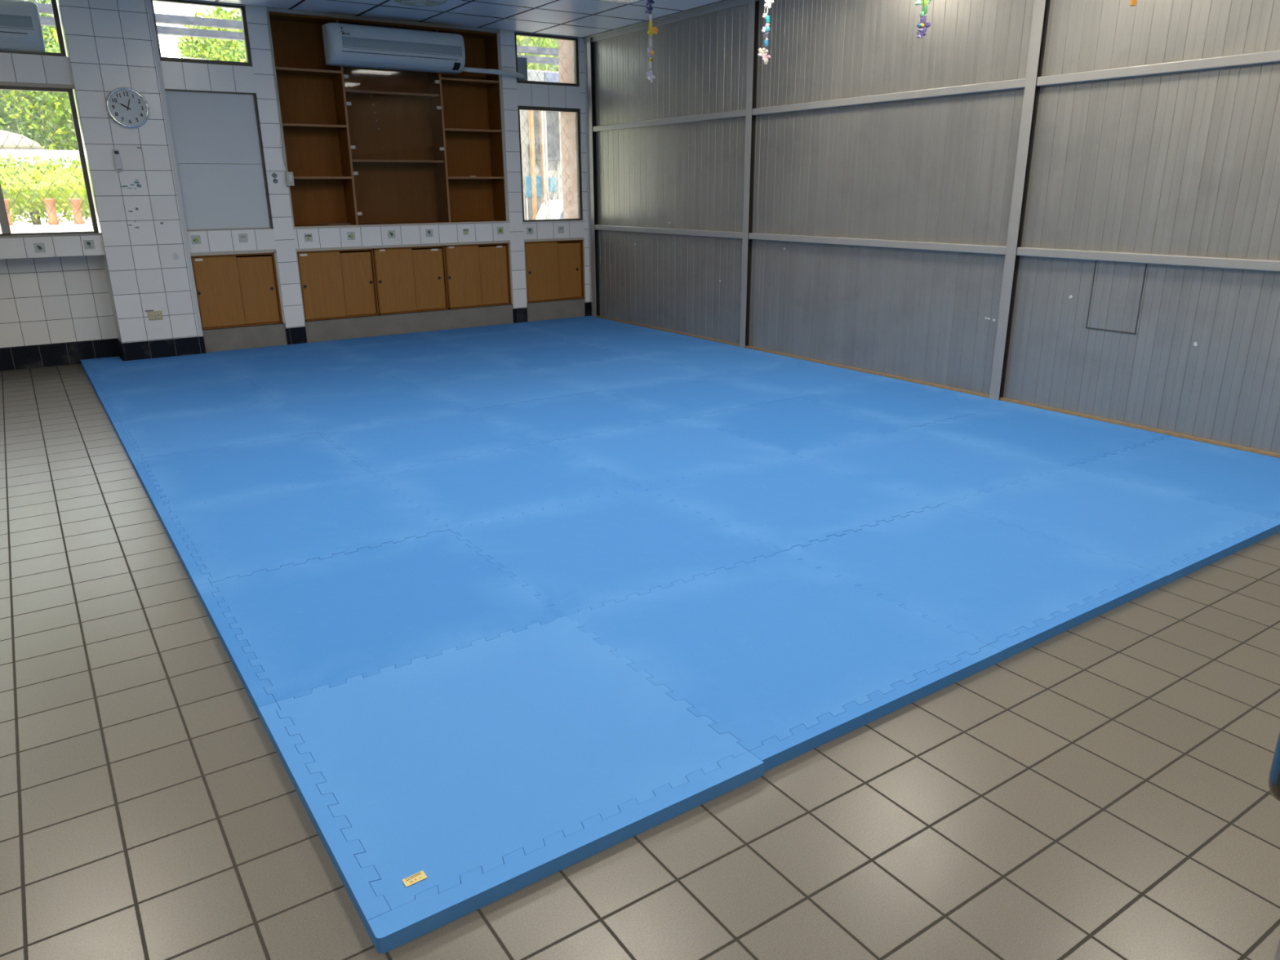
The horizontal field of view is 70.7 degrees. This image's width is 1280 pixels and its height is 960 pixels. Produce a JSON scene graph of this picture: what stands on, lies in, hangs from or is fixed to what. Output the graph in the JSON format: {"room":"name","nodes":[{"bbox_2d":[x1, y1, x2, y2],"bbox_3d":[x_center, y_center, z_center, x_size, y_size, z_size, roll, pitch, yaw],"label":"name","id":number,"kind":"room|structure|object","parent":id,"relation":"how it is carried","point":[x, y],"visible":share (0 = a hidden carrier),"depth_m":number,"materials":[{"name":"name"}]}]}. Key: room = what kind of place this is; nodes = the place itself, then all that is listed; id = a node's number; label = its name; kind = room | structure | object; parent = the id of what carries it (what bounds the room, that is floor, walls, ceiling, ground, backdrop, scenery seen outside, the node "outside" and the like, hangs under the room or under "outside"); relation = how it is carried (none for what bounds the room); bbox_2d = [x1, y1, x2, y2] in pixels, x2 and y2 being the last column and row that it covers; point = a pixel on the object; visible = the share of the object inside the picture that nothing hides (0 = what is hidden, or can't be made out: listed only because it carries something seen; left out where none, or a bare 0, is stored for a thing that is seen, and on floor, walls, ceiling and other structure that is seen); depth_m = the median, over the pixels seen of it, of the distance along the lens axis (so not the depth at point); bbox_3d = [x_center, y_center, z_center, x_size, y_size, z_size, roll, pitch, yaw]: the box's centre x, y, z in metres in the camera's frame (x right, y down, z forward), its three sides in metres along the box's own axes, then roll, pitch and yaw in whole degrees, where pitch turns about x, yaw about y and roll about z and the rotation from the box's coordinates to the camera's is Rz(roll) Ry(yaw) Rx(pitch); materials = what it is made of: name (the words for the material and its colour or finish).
{"room":"exercise studio","nodes":[
{"label":"exercise studio","id":0,"kind":"room"},
{"bbox_2d":[0,0,591,353],"bbox_3d":[-4.117,-2.646,7.839,8.800,3.120,0.501,-12,21,-32],"label":"wall","id":1,"kind":"structure","parent":0,"point":[205,171],"depth_m":7.80,"materials":[{"name":"white tile"}]},
{"bbox_2d":[0,0,44,52],"bbox_3d":[-5.083,-3.329,6.519,1.286,0.334,0.256,-12,21,-32],"label":"air conditioner","id":2,"kind":"object","parent":1,"relation":"attached to","point":[20,28],"visible":1,"depth_m":6.71,"materials":[{"name":"white plastic"}]},
{"bbox_2d":[0,0,66,56],"bbox_3d":[-5.646,-3.326,6.327,2.702,0.485,0.055,-12,21,-32],"label":"window","id":3,"kind":"structure","parent":1,"relation":"in","point":[55,10],"depth_m":7.02,"materials":[{"name":"brown metal"}]},
{"bbox_2d":[0,81,101,237],"bbox_3d":[-5.678,-2.375,6.707,2.715,1.150,0.250,-12,21,-32],"label":"window","id":4,"kind":"structure","parent":1,"relation":"in","point":[4,223],"depth_m":7.28,"materials":[{"name":"brown metal"}]},
{"bbox_2d":[105,87,149,128],"bbox_3d":[-4.166,-3.026,7.341,0.312,0.312,0.037,-12,21,-32],"label":"wall clock","id":5,"kind":"object","parent":1,"relation":"attached to","point":[126,106],"visible":1,"depth_m":7.33,"materials":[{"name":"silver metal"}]},
{"bbox_2d":[151,0,252,66],"bbox_3d":[-3.690,-3.757,7.597,0.735,0.473,0.055,-12,21,-32],"label":"window","id":6,"kind":"structure","parent":1,"relation":"in","point":[248,63],"depth_m":7.63,"materials":[{"name":"brown metal"}]},
{"bbox_2d":[191,253,283,329],"bbox_3d":[-3.748,-1.763,8.342,0.703,0.645,0.326,-12,21,-32],"label":"base cabinet","id":7,"kind":"object","parent":1,"relation":"attached to","point":[237,290],"visible":0.95,"depth_m":8.22,"materials":[{"name":"brown wood"}]},
{"bbox_2d":[0,302,591,371],"bbox_3d":[-3.711,-1.309,8.461,7.460,0.188,0.360,-12,21,-32],"label":"baseboard","id":8,"kind":"structure","parent":1,"relation":"attached to","point":[72,353],"depth_m":7.88,"materials":[{"name":"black tile"}]},
{"bbox_2d":[297,248,378,320],"bbox_3d":[-2.991,-1.926,8.831,0.720,0.645,0.326,-12,21,-32],"label":"base cabinet","id":9,"kind":"object","parent":1,"relation":"attached to","point":[335,283],"visible":0.98,"depth_m":8.71,"materials":[{"name":"brown wood"}]},
{"bbox_2d":[190,237,585,323],"bbox_3d":[-2.298,-2.036,9.109,4.025,0.677,0.054,-12,21,-32],"label":"trim","id":10,"kind":"structure","parent":1,"relation":"attached to","point":[272,251],"depth_m":8.77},
{"bbox_2d":[267,11,509,229],"bbox_3d":[-2.381,-3.416,8.771,2.210,1.812,0.310,-12,21,-32],"label":"bookcase","id":11,"kind":"object","parent":1,"relation":"attached to","point":[363,147],"visible":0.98,"depth_m":8.87,"materials":[{"name":"brown wood"}]},
{"bbox_2d":[321,22,465,74],"bbox_3d":[-2.239,-3.984,8.344,1.286,0.334,0.256,-12,21,-32],"label":"air conditioner","id":12,"kind":"object","parent":11,"relation":"attached to","point":[345,45],"visible":1,"depth_m":8.23,"materials":[{"name":"white plastic"}]},
{"bbox_2d":[373,245,448,315],"bbox_3d":[-2.385,-2.057,9.222,0.734,0.645,0.326,-12,21,-32],"label":"base cabinet","id":13,"kind":"object","parent":1,"relation":"attached to","point":[411,279],"visible":0.94,"depth_m":9.11,"materials":[{"name":"brown wood"}]},
{"bbox_2d":[444,242,511,309],"bbox_3d":[-1.781,-2.188,9.613,0.717,0.645,0.326,-12,21,-32],"label":"base cabinet","id":14,"kind":"object","parent":1,"relation":"attached to","point":[478,275],"visible":0.93,"depth_m":9.50,"materials":[{"name":"brown wood"}]},
{"bbox_2d":[514,32,578,86],"bbox_3d":[-1.026,-4.369,9.427,0.750,0.470,0.244,-12,21,-32],"label":"window","id":15,"kind":"structure","parent":1,"relation":"in","point":[521,62],"depth_m":9.39,"materials":[{"name":"brown metal"}]},
{"bbox_2d":[517,106,585,223],"bbox_3d":[-1.008,-3.384,9.732,0.775,1.162,0.276,-12,21,-32],"label":"window","id":16,"kind":"structure","parent":1,"relation":"in","point":[576,111],"depth_m":9.78,"materials":[{"name":"glass"}]},
{"bbox_2d":[524,240,584,302],"bbox_3d":[-1.027,-2.350,10.100,0.727,0.645,0.326,-12,21,-32],"label":"base cabinet","id":17,"kind":"object","parent":1,"relation":"attached to","point":[554,269],"visible":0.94,"depth_m":9.98,"materials":[{"name":"brown wood"}]},
{"bbox_2d":[197,0,724,37],"bbox_3d":[-0.794,-2.629,2.793,8.900,0.293,12.500,-12,21,-32],"label":"ceiling","id":18,"kind":"structure","parent":0,"point":[587,13],"depth_m":8.02,"materials":[{"name":"plastic"}]},
{"bbox_2d":[644,0,658,82],"bbox_3d":[0.099,-3.694,7.590,0.112,0.647,0.034,1,18,3],"label":"garland","id":19,"kind":"object","parent":18,"relation":"hanging from","point":[651,30],"visible":1,"depth_m":7.57,"materials":[{"name":"multicoloured plastic"}]},
{"bbox_2d":[757,0,773,64],"bbox_3d":[0.900,-3.325,6.444,0.103,0.655,0.035,-2,18,-6],"label":"garland","id":20,"kind":"object","parent":18,"relation":"hanging from","point":[762,52],"visible":1,"depth_m":6.48,"materials":[{"name":"white plastic"}]},
{"bbox_2d":[0,363,1279,959],"bbox_3d":[-0.772,0.352,3.756,8.900,0.120,12.500,-12,21,-32],"label":"floor","id":21,"kind":"structure","parent":0,"point":[1100,789],"depth_m":2.19,"materials":[{"name":"tile"}]},
{"bbox_2d":[112,422,142,464],"bbox_3d":[-3.024,-0.223,5.329,0.061,0.038,0.999,-12,21,-32],"label":"strip","id":22,"kind":"object","parent":21,"relation":"on","point":[131,452],"visible":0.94,"depth_m":5.26,"materials":[{"name":"blue plastic"}]},
{"bbox_2d":[131,458,168,518],"bbox_3d":[-2.461,0.028,4.541,0.061,0.038,0.999,-12,21,-32],"label":"strip","id":23,"kind":"object","parent":21,"relation":"on","point":[157,504],"visible":0.9,"depth_m":4.48,"materials":[{"name":"blue plastic"}]},
{"bbox_2d":[86,351,220,373],"bbox_3d":[-4.228,-1.029,7.848,0.973,0.038,0.751,-12,21,-32],"label":"foam mat","id":24,"kind":"object","parent":21,"relation":"on","point":[111,363],"visible":0.78,"depth_m":7.74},
{"bbox_2d":[93,360,245,394],"bbox_3d":[-3.741,-0.812,7.168,0.973,0.039,1.023,-12,21,-32],"label":"foam mat","id":25,"kind":"object","parent":21,"relation":"on","point":[124,380],"visible":0.88,"depth_m":7.12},
{"bbox_2d":[157,508,211,594],"bbox_3d":[-1.898,0.279,3.753,0.061,0.038,0.999,-12,21,-32],"label":"strip","id":26,"kind":"object","parent":21,"relation":"on","point":[196,577],"visible":0.88,"depth_m":3.67,"materials":[{"name":"blue plastic"}]},
{"bbox_2d":[106,378,275,422],"bbox_3d":[-3.179,-0.561,6.380,0.973,0.038,1.023,-12,21,-32],"label":"foam mat","id":27,"kind":"object","parent":21,"relation":"on","point":[150,403],"visible":0.86,"depth_m":6.34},
{"bbox_2d":[120,401,318,458],"bbox_3d":[-2.616,-0.312,5.592,0.973,0.040,1.023,-12,21,-32],"label":"foam mat","id":28,"kind":"object","parent":21,"relation":"on","point":[164,435],"visible":0.88,"depth_m":5.54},
{"bbox_2d":[195,582,275,717],"bbox_3d":[-1.335,0.529,2.966,0.061,0.038,0.999,-12,21,-32],"label":"strip","id":29,"kind":"object","parent":21,"relation":"on","point":[254,687],"visible":0.87,"depth_m":2.89,"materials":[{"name":"blue plastic"}]},
{"bbox_2d":[142,432,372,508],"bbox_3d":[-2.053,-0.060,4.805,0.973,0.038,1.023,-12,21,-32],"label":"foam mat","id":30,"kind":"object","parent":21,"relation":"on","point":[185,479],"visible":0.9,"depth_m":4.74,"materials":[{"name":"rubber"}]},
{"bbox_2d":[209,341,336,359],"bbox_3d":[-3.350,-1.170,8.268,1.023,0.038,0.494,-12,21,-32],"label":"foam mat","id":31,"kind":"object","parent":21,"relation":"on","point":[270,350],"visible":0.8,"depth_m":8.25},
{"bbox_2d":[220,348,370,377],"bbox_3d":[-2.936,-0.986,7.688,1.023,0.038,1.023,-12,21,-32],"label":"foam mat","id":32,"kind":"object","parent":21,"relation":"on","point":[326,359],"visible":0.84,"depth_m":7.65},
{"bbox_2d":[168,472,449,582],"bbox_3d":[-1.490,0.190,4.017,0.973,0.039,1.023,-12,21,-32],"label":"foam mat","id":33,"kind":"object","parent":21,"relation":"on","point":[242,535],"visible":0.91,"depth_m":3.94,"materials":[{"name":"rubber"}]},
{"bbox_2d":[257,702,391,934],"bbox_3d":[-0.786,0.773,2.198,0.061,0.038,0.949,-12,21,-32],"label":"strip","id":34,"kind":"object","parent":21,"relation":"on","point":[355,879],"visible":0.88,"depth_m":2.09,"materials":[{"name":"blue plastic"}]},
{"bbox_2d":[245,364,415,401],"bbox_3d":[-2.373,-0.736,6.900,1.023,0.039,1.023,-12,21,-32],"label":"foam mat","id":35,"kind":"object","parent":21,"relation":"on","point":[307,384],"visible":0.87,"depth_m":6.85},
{"bbox_2d":[277,384,471,431],"bbox_3d":[-1.810,-0.486,6.113,1.023,0.040,1.023,-12,21,-32],"label":"foam mat","id":36,"kind":"object","parent":21,"relation":"on","point":[385,405],"visible":0.81,"depth_m":6.06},
{"bbox_2d":[321,332,437,348],"bbox_3d":[-2.523,-1.349,8.801,1.023,0.039,0.494,-12,21,-32],"label":"foam mat","id":37,"kind":"object","parent":21,"relation":"on","point":[380,340],"visible":0.75,"depth_m":8.78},
{"bbox_2d":[210,529,564,702],"bbox_3d":[-0.927,0.441,3.229,0.973,0.039,1.023,-12,21,-32],"label":"foam mat","id":38,"kind":"object","parent":21,"relation":"on","point":[315,623],"visible":0.88,"depth_m":3.14,"materials":[{"name":"rubber"}]},
{"bbox_2d":[337,337,480,364],"bbox_3d":[-2.109,-1.165,8.222,1.023,0.038,1.023,-12,21,-32],"label":"foam mat","id":39,"kind":"object","parent":21,"relation":"on","point":[386,353],"visible":0.83,"depth_m":8.18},
{"bbox_2d":[318,409,542,472],"bbox_3d":[-1.247,-0.235,5.325,1.023,0.039,1.023,-12,21,-32],"label":"foam mat","id":40,"kind":"object","parent":21,"relation":"on","point":[397,444],"visible":0.9,"depth_m":5.27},
{"bbox_2d":[373,351,533,384],"bbox_3d":[-1.546,-0.914,7.434,1.023,0.038,1.023,-12,21,-32],"label":"foam mat","id":41,"kind":"object","parent":21,"relation":"on","point":[457,366],"visible":0.75,"depth_m":7.41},
{"bbox_2d":[422,323,528,337],"bbox_3d":[-1.697,-1.527,9.335,1.023,0.038,0.494,-12,21,-32],"label":"foam mat","id":42,"kind":"object","parent":21,"relation":"on","point":[501,327],"visible":0.68,"depth_m":9.31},
{"bbox_2d":[373,442,640,529],"bbox_3d":[-0.684,0.016,4.538,1.023,0.038,1.023,-12,21,-32],"label":"foam mat","id":43,"kind":"object","parent":21,"relation":"on","point":[477,488],"visible":0.84,"depth_m":4.47,"materials":[{"name":"rubber"}]},
{"bbox_2d":[440,328,576,351],"bbox_3d":[-1.283,-1.343,8.756,1.023,0.038,1.023,-12,21,-32],"label":"foam mat","id":44,"kind":"object","parent":21,"relation":"on","point":[493,341],"visible":0.84,"depth_m":8.72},
{"bbox_2d":[417,368,599,409],"bbox_3d":[-0.983,-0.664,6.647,1.023,0.040,1.023,-12,21,-32],"label":"foam mat","id":45,"kind":"object","parent":21,"relation":"on","point":[486,391],"visible":0.86,"depth_m":6.59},
{"bbox_2d":[275,615,748,910],"bbox_3d":[-0.378,0.684,2.461,0.973,0.039,0.973,-12,21,-32],"label":"foam mat","id":46,"kind":"object","parent":21,"relation":"on","point":[451,764],"visible":0.9,"depth_m":2.36,"materials":[{"name":"blue"}]},
{"bbox_2d":[482,341,635,368],"bbox_3d":[-0.720,-1.093,7.968,1.023,0.039,1.023,-12,21,-32],"label":"foam mat","id":47,"kind":"object","parent":21,"relation":"on","point":[538,357],"visible":0.77,"depth_m":7.92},
{"bbox_2d":[509,315,613,328],"bbox_3d":[-0.860,-1.709,9.875,1.047,0.040,0.494,-12,21,-32],"label":"foam mat","id":48,"kind":"object","parent":21,"relation":"on","point":[586,319],"visible":0.73,"depth_m":9.86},
{"bbox_2d":[367,751,764,953],"bbox_3d":[-0.118,0.815,2.055,0.999,0.038,0.071,-12,21,-32],"label":"strip","id":49,"kind":"object","parent":21,"relation":"on","point":[430,910],"visible":1,"depth_m":1.98,"materials":[{"name":"blue plastic"}]},
{"bbox_2d":[473,391,682,442],"bbox_3d":[-0.420,-0.413,5.859,1.023,0.038,1.023,-12,21,-32],"label":"foam mat","id":50,"kind":"object","parent":21,"relation":"on","point":[575,415],"visible":0.9,"depth_m":5.80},
{"bbox_2d":[531,320,663,341],"bbox_3d":[-0.446,-1.524,9.296,1.047,0.039,1.023,-12,21,-32],"label":"foam mat","id":51,"kind":"object","parent":21,"relation":"on","point":[608,329],"visible":0.81,"depth_m":9.27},
{"bbox_2d":[450,486,782,615],"bbox_3d":[-0.121,0.266,3.750,1.023,0.040,1.023,-12,21,-32],"label":"foam mat","id":52,"kind":"object","parent":21,"relation":"on","point":[587,553],"visible":0.85,"depth_m":3.67,"materials":[{"name":"rubber"}]},
{"bbox_2d":[535,355,708,390],"bbox_3d":[-0.157,-0.843,7.181,1.023,0.040,1.023,-12,21,-32],"label":"foam mat","id":53,"kind":"object","parent":21,"relation":"on","point":[603,375],"visible":0.85,"depth_m":7.14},
{"bbox_2d":[579,331,727,355],"bbox_3d":[0.117,-1.274,8.508,1.047,0.039,1.023,-12,21,-32],"label":"foam mat","id":54,"kind":"object","parent":21,"relation":"on","point":[647,344],"visible":0.78,"depth_m":8.47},
{"bbox_2d":[544,417,792,486],"bbox_3d":[0.142,-0.162,5.072,1.023,0.038,1.023,-12,21,-32],"label":"foam mat","id":55,"kind":"object","parent":21,"relation":"on","point":[644,455],"visible":0.84,"depth_m":5.01,"materials":[{"name":"rubber"}]},
{"bbox_2d":[600,374,798,417],"bbox_3d":[0.406,-0.592,6.393,1.023,0.040,1.023,-12,21,-32],"label":"foam mat","id":56,"kind":"object","parent":21,"relation":"on","point":[697,395],"visible":0.86,"depth_m":6.34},
{"bbox_2d":[637,344,805,374],"bbox_3d":[0.680,-1.023,7.721,1.047,0.039,1.023,-12,21,-32],"label":"foam mat","id":57,"kind":"object","parent":21,"relation":"on","point":[723,358],"visible":0.79,"depth_m":7.68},
{"bbox_2d":[566,551,988,751],"bbox_3d":[0.428,0.511,2.982,1.023,0.038,0.973,-12,21,-32],"label":"foam mat","id":58,"kind":"object","parent":21,"relation":"on","point":[764,648],"visible":0.77,"depth_m":2.90,"materials":[{"name":"rubber"}]},
{"bbox_2d":[642,453,944,551],"bbox_3d":[0.705,0.088,4.284,1.023,0.039,1.023,-12,21,-32],"label":"foam mat","id":59,"kind":"object","parent":21,"relation":"on","point":[791,500],"visible":0.85,"depth_m":4.22,"materials":[{"name":"rubber"}]},
{"bbox_2d":[684,397,914,453],"bbox_3d":[0.969,-0.341,5.605,1.023,0.039,1.023,-12,21,-32],"label":"foam mat","id":60,"kind":"object","parent":21,"relation":"on","point":[797,424],"visible":0.78,"depth_m":5.55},
{"bbox_2d":[710,360,897,397],"bbox_3d":[1.242,-0.772,6.933,1.047,0.039,1.023,-12,21,-32],"label":"foam mat","id":61,"kind":"object","parent":21,"relation":"on","point":[803,378],"visible":0.79,"depth_m":6.90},
{"bbox_2d":[749,644,1002,771],"bbox_3d":[0.706,0.635,2.593,0.999,0.038,0.061,-12,21,-32],"label":"strip","id":62,"kind":"object","parent":21,"relation":"on","point":[773,753],"visible":1,"depth_m":2.54,"materials":[{"name":"blue plastic"}]},
{"bbox_2d":[800,379,1016,426],"bbox_3d":[1.805,-0.522,6.146,1.047,0.040,1.023,-12,21,-32],"label":"foam mat","id":63,"kind":"object","parent":21,"relation":"on","point":[899,401],"visible":0.82,"depth_m":6.09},
{"bbox_2d":[793,426,1068,503],"bbox_3d":[1.532,-0.090,4.818,1.023,0.039,1.023,-12,21,-32],"label":"foam mat","id":64,"kind":"object","parent":21,"relation":"on","point":[943,468],"visible":0.88,"depth_m":4.75,"materials":[{"name":"rubber"}]},
{"bbox_2d":[783,503,1152,644],"bbox_3d":[1.254,0.333,3.516,1.023,0.038,0.973,-12,21,-32],"label":"foam mat","id":65,"kind":"object","parent":21,"relation":"on","point":[987,580],"visible":0.84,"depth_m":3.44,"materials":[{"name":"rubber"}]},
{"bbox_2d":[915,404,1170,466],"bbox_3d":[2.368,-0.271,5.358,1.047,0.039,1.023,-12,21,-32],"label":"foam mat","id":66,"kind":"object","parent":21,"relation":"on","point":[1065,439],"visible":0.77,"depth_m":5.30,"materials":[{"name":"rubber"}]},
{"bbox_2d":[989,571,1166,661],"bbox_3d":[1.532,0.456,3.127,0.999,0.038,0.060,-12,21,-32],"label":"strip","id":67,"kind":"object","parent":21,"relation":"on","point":[1027,638],"visible":0.95,"depth_m":3.08,"materials":[{"name":"blue plastic"}]},
{"bbox_2d":[945,466,1272,571],"bbox_3d":[2.081,0.154,4.050,1.023,0.038,0.973,-12,21,-32],"label":"foam mat","id":68,"kind":"object","parent":21,"relation":"on","point":[1148,528],"visible":0.84,"depth_m":3.98,"materials":[{"name":"rubber"}]},
{"bbox_2d":[1069,435,1279,518],"bbox_3d":[2.917,-0.027,4.590,1.047,0.038,0.973,-12,21,-32],"label":"foam mat","id":69,"kind":"object","parent":21,"relation":"on","point":[1244,481],"visible":0.82,"depth_m":4.59,"materials":[{"name":"rubber"}]},
{"bbox_2d":[1154,518,1279,585],"bbox_3d":[2.359,0.278,3.660,0.999,0.038,0.062,-12,21,-32],"label":"strip","id":70,"kind":"object","parent":21,"relation":"on","point":[1194,562],"visible":0.95,"depth_m":3.61,"materials":[{"name":"blue plastic"}]},
{"bbox_2d":[1268,731,1279,959],"bbox_3d":[0.892,0.166,0.748,0.620,2.050,0.108,0,18,3],"label":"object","id":71,"kind":"structure","parent":21,"relation":"on","point":[1274,773],"depth_m":0.83,"materials":[{"name":"blue plastic"}]},
{"bbox_2d":[587,0,1279,453],"bbox_3d":[2.694,-1.921,5.447,0.113,3.120,12.400,-12,21,-32],"label":"wall","id":72,"kind":"structure","parent":0,"point":[1182,163],"depth_m":6.07,"materials":[{"name":"grey metal"}]},
{"bbox_2d":[584,44,592,302],"bbox_3d":[-0.562,-3.329,9.890,0.021,2.730,0.030,-12,21,-32],"label":"trim","id":73,"kind":"structure","parent":72,"relation":"attached to","point":[585,45],"depth_m":9.86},
{"bbox_2d":[586,35,599,317],"bbox_3d":[-0.505,-3.219,9.820,0.051,2.918,0.072,-12,21,-32],"label":"post","id":74,"kind":"object","parent":72,"relation":"attached to","point":[590,46],"visible":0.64,"depth_m":9.79,"materials":[{"name":"metal"}]},
{"bbox_2d":[595,224,742,238],"bbox_3d":[0.224,-2.469,8.947,0.046,0.052,2.496,-12,21,-32],"label":"rail","id":75,"kind":"object","parent":72,"relation":"attached to","point":[598,227],"visible":1,"depth_m":8.77,"materials":[{"name":"metal"}]},
{"bbox_2d":[592,109,746,131],"bbox_3d":[0.217,-3.428,8.637,0.046,0.052,2.496,-12,21,-32],"label":"rail","id":76,"kind":"object","parent":72,"relation":"attached to","point":[736,113],"visible":1,"depth_m":8.46,"materials":[{"name":"metal"}]},
{"bbox_2d":[582,0,759,44],"bbox_3d":[2.705,-3.146,4.875,0.051,0.058,11.700,-12,21,-32],"label":"trim","id":77,"kind":"structure","parent":72,"relation":"attached to","point":[726,4],"depth_m":8.25,"materials":[{"name":"grey paint"}]},
{"bbox_2d":[739,0,759,347],"bbox_3d":[0.942,-2.575,7.796,0.051,2.918,0.072,-12,21,-32],"label":"post","id":78,"kind":"object","parent":72,"relation":"attached to","point":[753,6],"visible":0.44,"depth_m":7.75,"materials":[{"name":"metal"}]},
{"bbox_2d":[748,232,1006,254],"bbox_3d":[1.687,-1.817,6.900,0.046,0.052,2.556,-12,21,-32],"label":"rail","id":79,"kind":"object","parent":72,"relation":"attached to","point":[984,249],"visible":1,"depth_m":6.67,"materials":[{"name":"metal"}]},
{"bbox_2d":[752,78,1026,115],"bbox_3d":[1.680,-2.776,6.590,0.046,0.052,2.556,-12,21,-32],"label":"rail","id":80,"kind":"object","parent":72,"relation":"attached to","point":[1015,83],"visible":1,"depth_m":6.35,"materials":[{"name":"metal"}]},
{"bbox_2d":[596,315,1279,457],"bbox_3d":[2.761,-0.400,5.725,0.031,0.052,11.600,-12,21,-32],"label":"baseboard","id":81,"kind":"structure","parent":72,"relation":"attached to","point":[1131,425],"depth_m":6.12,"materials":[{"name":"metal"}]},
{"bbox_2d":[989,0,1050,400],"bbox_3d":[2.422,-1.915,5.724,0.051,2.918,0.072,-12,21,-32],"label":"post","id":82,"kind":"object","parent":72,"relation":"attached to","point":[1042,7],"visible":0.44,"depth_m":5.74,"materials":[{"name":"metal"}]},
{"bbox_2d":[1016,247,1279,271],"bbox_3d":[3.167,-1.158,4.828,0.046,0.052,2.556,-12,21,-32],"label":"rail","id":83,"kind":"object","parent":72,"relation":"attached to","point":[1171,260],"visible":1,"depth_m":5.12,"materials":[{"name":"metal"}]},
{"bbox_2d":[1036,49,1279,86],"bbox_3d":[3.161,-2.117,4.518,0.046,0.052,2.556,-12,21,-32],"label":"rail","id":84,"kind":"object","parent":72,"relation":"attached to","point":[1273,56],"visible":1,"depth_m":4.91,"materials":[{"name":"metal"}]},
{"label":"outside","id":85,"kind":"structure","parent":0,"visible":0},
{"bbox_3d":[-15.549,-8.296,31.327,70.000,0.180,51.900,-12,21,-32],"label":"ground","id":86,"kind":"structure","parent":85,"visible":0},
{"bbox_2d":[0,129,44,150],"bbox_3d":[-9.287,-3.868,13.278,1.240,2.410,1.240,-12,21,-32],"label":"umbrella","id":87,"kind":"object","parent":86,"relation":"on","point":[15,138],"visible":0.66,"depth_m":12.80,"materials":[{"name":"fabric"}]},
{"bbox_2d":[0,0,75,150],"bbox_3d":[-11.985,-6.802,17.137,5.463,5.661,2.611,-11,21,-29],"label":"leafy tree","id":88,"kind":"object","parent":86,"relation":"on","point":[4,126],"visible":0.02,"depth_m":16.56,"materials":[{"name":"green plant"}]},
{"bbox_2d":[0,13,78,150],"bbox_3d":[-9.263,-5.668,15.523,2.679,4.459,2.141,-15,23,-39],"label":"leafy tree","id":89,"kind":"object","parent":86,"relation":"on","point":[45,109],"visible":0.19,"depth_m":14.65,"materials":[{"name":"green plant"}]},
{"bbox_2d":[0,153,91,225],"bbox_3d":[-7.618,-3.070,11.424,6.688,2.013,1.106,-13,22,-33],"label":"clipped hedge","id":90,"kind":"object","parent":86,"relation":"on","point":[45,184],"visible":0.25,"depth_m":11.10,"materials":[{"name":"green plant"}]},
{"bbox_2d":[0,149,92,225],"bbox_3d":[-8.437,-3.479,12.562,8.000,2.100,0.120,-12,21,-32],"label":"wall","id":91,"kind":"structure","parent":86,"relation":"on","point":[17,153],"depth_m":12.40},
{"bbox_2d":[0,223,93,233],"bbox_3d":[-7.023,-2.468,10.898,6.200,1.180,0.200,-12,21,-32],"label":"wall","id":92,"kind":"structure","parent":86,"relation":"on","point":[86,227],"depth_m":10.66,"materials":[{"name":"white paint"}]},
{"bbox_2d":[175,6,246,62],"bbox_3d":[-6.401,-5.300,14.626,1.617,4.271,1.516,-12,21,-32],"label":"leafy tree","id":93,"kind":"object","parent":86,"relation":"on","point":[199,48],"visible":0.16,"depth_m":13.70,"materials":[{"name":"green plant"}]},
{"bbox_2d":[528,110,537,219],"bbox_3d":[-1.670,-4.414,14.295,0.050,2.720,0.060,-12,21,-32],"label":"post","id":94,"kind":"object","parent":86,"relation":"on","point":[531,118],"visible":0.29,"depth_m":14.10,"materials":[{"name":"paint"}]},
{"bbox_2d":[515,35,559,71],"bbox_3d":[-1.933,-7.236,18.489,3.756,5.517,2.617,-9,20,-24],"label":"leafy tree","id":95,"kind":"object","parent":86,"relation":"on","point":[536,67],"visible":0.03,"depth_m":17.22,"materials":[{"name":"green plant"}]},
{"bbox_2d":[519,69,563,219],"bbox_3d":[-1.637,-4.856,14.686,1.400,3.320,0.100,-12,21,-32],"label":"wall","id":96,"kind":"structure","parent":86,"relation":"on","point":[525,163],"depth_m":14.56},
{"bbox_2d":[528,110,559,219],"bbox_3d":[-1.522,-4.562,14.719,0.520,2.740,0.076,-12,21,-32],"label":"tarpaulin","id":97,"kind":"object","parent":86,"relation":"on","point":[551,128],"visible":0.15,"depth_m":14.42,"materials":[{"name":"fabric"}]},
{"bbox_2d":[535,200,564,219],"bbox_3d":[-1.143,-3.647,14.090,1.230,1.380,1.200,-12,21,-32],"label":"parked car","id":98,"kind":"object","parent":86,"relation":"on","point":[542,216],"visible":0.04,"depth_m":13.75,"materials":[{"name":"white paint"}]},
{"bbox_2d":[558,39,577,218],"bbox_3d":[-0.467,-3.453,10.287,0.764,3.100,0.340,-12,21,-32],"label":"column","id":99,"kind":"structure","parent":86,"relation":"on","point":[567,47],"depth_m":9.97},
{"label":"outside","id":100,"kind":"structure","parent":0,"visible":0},
{"bbox_2d":[39,16,559,65],"bbox_3d":[-4.291,-4.374,8.841,11.200,0.065,0.080,-12,21,-32],"label":"beam","id":101,"kind":"structure","parent":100,"point":[45,20],"depth_m":8.83,"materials":[{"name":"grey metal"}]},
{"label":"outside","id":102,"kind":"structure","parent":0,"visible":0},
{"bbox_2d":[35,2,558,56],"bbox_3d":[-4.292,-4.472,8.810,11.200,0.070,0.080,-12,21,-32],"label":"beam","id":103,"kind":"structure","parent":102,"point":[44,8],"depth_m":8.81,"materials":[{"name":"grey metal"}]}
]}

